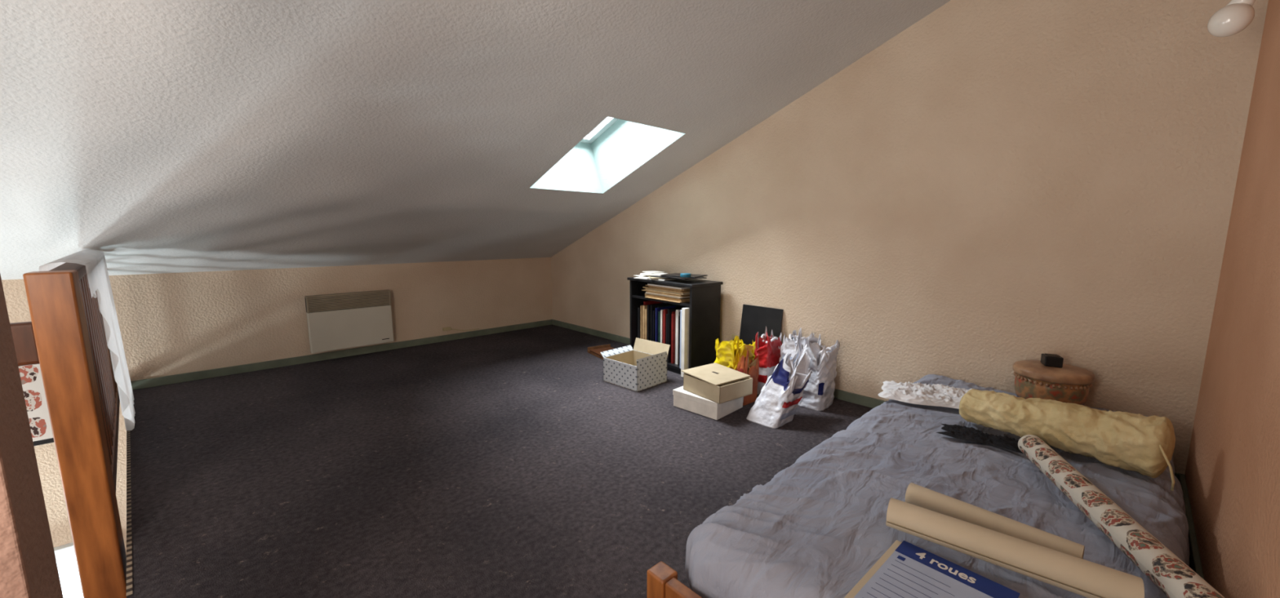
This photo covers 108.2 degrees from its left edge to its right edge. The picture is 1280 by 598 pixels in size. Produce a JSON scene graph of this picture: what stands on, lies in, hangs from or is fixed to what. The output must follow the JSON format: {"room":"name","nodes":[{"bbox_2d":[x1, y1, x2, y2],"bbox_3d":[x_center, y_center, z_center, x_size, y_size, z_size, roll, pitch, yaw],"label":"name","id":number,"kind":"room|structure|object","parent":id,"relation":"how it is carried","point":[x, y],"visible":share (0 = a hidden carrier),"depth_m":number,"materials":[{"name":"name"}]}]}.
{"room":"bedroom","nodes":[
{"label":"bedroom","id":0,"kind":"room"},
{"bbox_2d":[0,274,63,597],"bbox_3d":[-0.989,-0.053,0.614,0.138,1.932,0.150,-8,11,-43],"label":"wall","id":1,"kind":"structure","parent":0,"point":[28,568],"depth_m":0.69,"materials":[{"name":"paint"}]},
{"bbox_2d":[1,257,552,554],"bbox_3d":[-3.315,1.372,3.133,6.542,3.400,0.100,-8,11,-43],"label":"wall","id":2,"kind":"structure","parent":0,"point":[170,323],"depth_m":3.38,"materials":[{"name":"beige paint"}]},
{"bbox_2d":[18,364,53,445],"bbox_3d":[-3.603,0.601,2.661,0.530,0.540,0.025,-8,11,-43],"label":"framed poster","id":3,"kind":"object","parent":2,"relation":"attached to","point":[31,377],"visible":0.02,"depth_m":2.71,"materials":[{"name":"white paper"}]},
{"bbox_2d":[53,542,83,597],"bbox_3d":[-4.037,2.151,2.455,1.720,1.150,0.048,-8,11,-43],"label":"window","id":4,"kind":"structure","parent":2,"relation":"in","point":[65,557],"depth_m":2.87,"materials":[{"name":"white"}]},
{"bbox_2d":[130,319,552,389],"bbox_3d":[-2.119,0.405,4.048,3.172,0.058,0.014,-8,11,-43],"label":"baseboard","id":5,"kind":"structure","parent":2,"relation":"attached to","point":[177,378],"depth_m":3.64,"materials":[{"name":"wood"}]},
{"bbox_2d":[304,289,393,353],"bbox_3d":[-2.336,0.168,3.752,0.580,0.440,0.096,-8,11,-43],"label":"wall heater","id":6,"kind":"object","parent":2,"relation":"attached to","point":[335,321],"visible":1,"depth_m":3.70,"materials":[{"name":"metal"}]},
{"bbox_2d":[0,0,951,279],"bbox_3d":[-1.722,-0.774,1.111,6.442,1.779,4.659,-8,11,-43],"label":"ceiling","id":7,"kind":"structure","parent":0,"point":[153,136],"depth_m":2.07,"materials":[{"name":"paint"}]},
{"bbox_2d":[529,115,685,193],"bbox_3d":[-0.286,-1.118,3.057,0.634,0.749,0.999,-8,11,-43],"label":"window","id":8,"kind":"structure","parent":7,"relation":"attached to","point":[615,148],"depth_m":3.39,"materials":[{"name":"glass"}]},
{"bbox_2d":[126,324,872,597],"bbox_3d":[-0.846,0.793,2.163,3.942,0.180,4.559,-8,11,-43],"label":"floor","id":9,"kind":"structure","parent":0,"point":[506,464],"depth_m":1.94,"materials":[{"name":"carpet"}]},
{"bbox_2d":[9,262,126,597],"bbox_3d":[-2.799,0.445,1.885,1.043,1.188,2.201,-8,11,-43],"label":"wooden post","id":10,"kind":"object","parent":9,"relation":"attached to","point":[64,335],"visible":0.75,"depth_m":1.41,"materials":[{"name":"orange wood"}]},
{"bbox_2d":[38,249,135,430],"bbox_3d":[-2.356,0.239,2.028,1.632,0.868,0.121,7,11,42],"label":"cloth","id":11,"kind":"object","parent":10,"relation":"hanging from","point":[95,261],"visible":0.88,"depth_m":2.04,"materials":[{"name":"white fabric"}]},
{"bbox_2d":[126,430,132,595],"bbox_3d":[-2.345,0.703,2.126,0.205,0.001,2.504,-8,11,-43],"label":"trim","id":12,"kind":"structure","parent":9,"relation":"on","point":[129,548],"depth_m":1.61,"materials":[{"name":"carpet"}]},
{"bbox_2d":[587,343,614,359],"bbox_3d":[-0.270,0.439,3.852,0.220,0.045,0.300,-5,10,-33],"label":"wooden box","id":13,"kind":"object","parent":9,"relation":"on","point":[594,350],"visible":0.47,"depth_m":3.90,"materials":[{"name":"brown wood"}]},
{"bbox_2d":[600,337,670,391],"bbox_3d":[-0.033,0.433,3.164,0.353,0.250,0.322,8,11,43],"label":"cardboard box","id":14,"kind":"object","parent":9,"relation":"on","point":[644,366],"visible":1,"depth_m":3.09,"materials":[{"name":"white cardboard"}]},
{"bbox_2d":[626,270,723,377],"bbox_3d":[0.235,0.146,3.515,0.339,0.721,0.711,-7,11,-40],"label":"bookcase","id":15,"kind":"object","parent":9,"relation":"on","point":[681,311],"visible":0.91,"depth_m":3.34,"materials":[{"name":"laminate"}]},
{"bbox_2d":[637,283,689,377],"bbox_3d":[0.239,0.195,3.507,0.281,0.618,0.618,-6,10,-35],"label":"books","id":16,"kind":"object","parent":15,"relation":"on","point":[658,321],"depth_m":3.40,"materials":[{"name":"multicoloured paper"}]},
{"bbox_2d":[672,385,742,419],"bbox_3d":[0.395,0.577,2.691,0.311,0.098,0.268,8,11,43],"label":"shoe box","id":17,"kind":"object","parent":9,"relation":"on","point":[682,398],"visible":0.52,"depth_m":2.59,"materials":[{"name":"cardboard"}]},
{"bbox_2d":[681,362,752,403],"bbox_3d":[0.442,0.475,2.662,0.276,0.109,0.308,-6,10,-36],"label":"cardboard box","id":18,"kind":"object","parent":17,"relation":"on","point":[717,383],"visible":1,"depth_m":2.59,"materials":[{"name":"beige cardboard"}]},
{"bbox_2d":[714,335,755,369],"bbox_3d":[0.616,0.399,2.990,0.275,0.366,0.208,-8,11,-43],"label":"plastic bag","id":19,"kind":"object","parent":9,"relation":"on","point":[728,353],"visible":0.42,"depth_m":2.90,"materials":[{"name":"yellow plastic"}]},
{"bbox_2d":[736,349,759,405],"bbox_3d":[0.630,0.443,2.769,0.167,0.340,0.104,-8,11,-43],"label":"paper shopping bag","id":20,"kind":"object","parent":9,"relation":"on","point":[753,369],"visible":0.46,"depth_m":2.74,"materials":[{"name":"orange paper"}]},
{"bbox_2d":[739,303,782,344],"bbox_3d":[0.806,0.305,3.160,0.076,0.503,0.310,-8,11,-43],"label":"board","id":21,"kind":"object","parent":9,"relation":"on","point":[754,318],"visible":0.5,"depth_m":3.16,"materials":[{"name":"laminate"}]},
{"bbox_2d":[753,325,782,394],"bbox_3d":[0.807,0.388,2.925,0.186,0.407,0.128,-8,11,-43],"label":"plastic bag","id":22,"kind":"object","parent":9,"relation":"on","point":[768,348],"visible":0.56,"depth_m":2.87,"materials":[{"name":"red plastic"}]},
{"bbox_2d":[746,343,812,427],"bbox_3d":[0.778,0.456,2.537,0.378,0.381,0.236,-8,11,-43],"label":"shopping bag","id":23,"kind":"object","parent":9,"relation":"on","point":[776,404],"visible":1,"depth_m":2.47,"materials":[{"name":"white plastic"}]},
{"bbox_2d":[779,328,813,364],"bbox_3d":[0.966,0.380,2.869,0.220,0.437,0.153,-8,11,-43],"label":"plastic bag","id":24,"kind":"object","parent":9,"relation":"on","point":[793,344],"visible":0.29,"depth_m":2.81,"materials":[{"name":"white plastic"}]},
{"bbox_2d":[798,333,839,410],"bbox_3d":[1.042,0.414,2.707,0.221,0.414,0.184,-8,11,-43],"label":"plastic bag","id":25,"kind":"object","parent":9,"relation":"on","point":[818,393],"visible":0.78,"depth_m":2.64,"materials":[{"name":"white plastic"}]},
{"bbox_2d":[646,373,1189,597],"bbox_3d":[1.072,0.652,1.496,2.018,0.288,0.949,-8,11,-43],"label":"bed","id":26,"kind":"object","parent":9,"relation":"on","point":[815,529],"visible":0.62,"depth_m":1.24,"materials":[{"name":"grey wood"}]},
{"bbox_2d":[878,380,973,408],"bbox_3d":[1.288,0.407,2.027,0.434,0.045,0.265,4,9,28],"label":"crumpled cloth","id":27,"kind":"object","parent":26,"relation":"on","point":[942,395],"visible":0.71,"depth_m":2.00,"materials":[{"name":"white fabric"}]},
{"bbox_2d":[844,539,1020,597],"bbox_3d":[0.563,0.587,0.902,0.306,0.011,0.236,-8,11,-43],"label":"magazine","id":28,"kind":"object","parent":26,"relation":"on","point":[906,569],"visible":1,"depth_m":0.95,"materials":[{"name":"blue paper"}]},
{"bbox_2d":[935,422,1022,453],"bbox_3d":[1.192,0.476,1.623,0.123,0.023,0.264,-8,11,-43],"label":"crumpled cloth","id":29,"kind":"object","parent":26,"relation":"on","point":[969,433],"visible":0.97,"depth_m":1.61,"materials":[{"name":"black fabric"}]},
{"bbox_2d":[905,482,1084,558],"bbox_3d":[0.820,0.531,1.099,0.057,0.060,0.333,-7,11,-41],"label":"paper roll","id":30,"kind":"object","parent":26,"relation":"on","point":[917,495],"visible":0.67,"depth_m":1.08,"materials":[{"name":"beige paper"}]},
{"bbox_2d":[885,497,1144,597],"bbox_3d":[0.765,0.533,0.990,0.419,0.065,0.066,7,10,39],"label":"paper roll","id":31,"kind":"object","parent":26,"relation":"on","point":[1089,579],"visible":1,"depth_m":0.95,"materials":[{"name":"beige paper"}]},
{"bbox_2d":[1012,360,1095,404],"bbox_3d":[1.764,0.358,1.991,0.264,0.153,0.264,-8,11,-43],"label":"basket","id":32,"kind":"object","parent":26,"relation":"on","point":[1068,383],"visible":0.97,"depth_m":1.91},
{"bbox_2d":[1040,353,1063,367],"bbox_3d":[1.753,0.260,1.974,0.060,0.045,0.060,4,9,27],"label":"box","id":33,"kind":"object","parent":32,"relation":"on","point":[1046,359],"visible":1,"depth_m":1.95,"materials":[{"name":"laminate"}]},
{"bbox_2d":[959,388,1175,490],"bbox_3d":[1.390,0.407,1.550,0.196,0.180,0.558,-6,10,-36],"label":"bolster","id":34,"kind":"object","parent":26,"relation":"on","point":[1139,442],"visible":0.99,"depth_m":1.45,"materials":[{"name":"yellow fabric"}]},
{"bbox_2d":[1017,434,1225,597],"bbox_3d":[1.137,0.520,1.143,0.068,0.068,0.750,3,9,19],"label":"paper roll","id":35,"kind":"object","parent":26,"relation":"on","point":[1172,575],"visible":1,"depth_m":1.04,"materials":[{"name":"white paper"}]},
{"bbox_2d":[551,0,1268,474],"bbox_3d":[0.628,0.455,3.511,0.100,5.109,4.759,-8,11,-43],"label":"wall","id":36,"kind":"structure","parent":0,"point":[993,185],"depth_m":2.19,"materials":[{"name":"beige paint"}]},
{"bbox_2d":[731,333,739,340],"bbox_3d":[0.691,0.301,3.335,0.015,0.085,0.080,-8,11,-43],"label":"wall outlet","id":37,"kind":"object","parent":36,"relation":"attached to","point":[733,335],"depth_m":3.34,"materials":[{"name":"beige plastic"}]},
{"bbox_2d":[552,319,1184,479],"bbox_3d":[0.592,0.487,3.470,0.014,0.058,4.543,-8,11,-43],"label":"baseboard","id":38,"kind":"structure","parent":36,"relation":"attached to","point":[841,394],"depth_m":2.83,"materials":[{"name":"wood"}]},
{"bbox_2d":[1207,0,1255,36],"bbox_3d":[1.717,-0.855,1.293,0.161,0.212,0.084,5,9,31],"label":"wall lamp","id":39,"kind":"object","parent":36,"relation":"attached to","point":[1237,15],"visible":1,"depth_m":1.30,"materials":[{"name":"white glass"}]},
{"bbox_2d":[1184,0,1279,597],"bbox_3d":[-0.128,1.010,-0.352,6.542,5.100,0.100,-8,11,-43],"label":"wall","id":40,"kind":"structure","parent":0,"point":[1232,474],"depth_m":1.22,"materials":[{"name":"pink paint"}]},
{"bbox_2d":[1178,474,1204,578],"bbox_3d":[0.702,0.910,0.500,3.926,0.058,0.014,-8,11,-43],"label":"baseboard","id":41,"kind":"structure","parent":40,"relation":"attached to","point":[1195,564],"depth_m":1.46,"materials":[{"name":"wood"}]}
]}

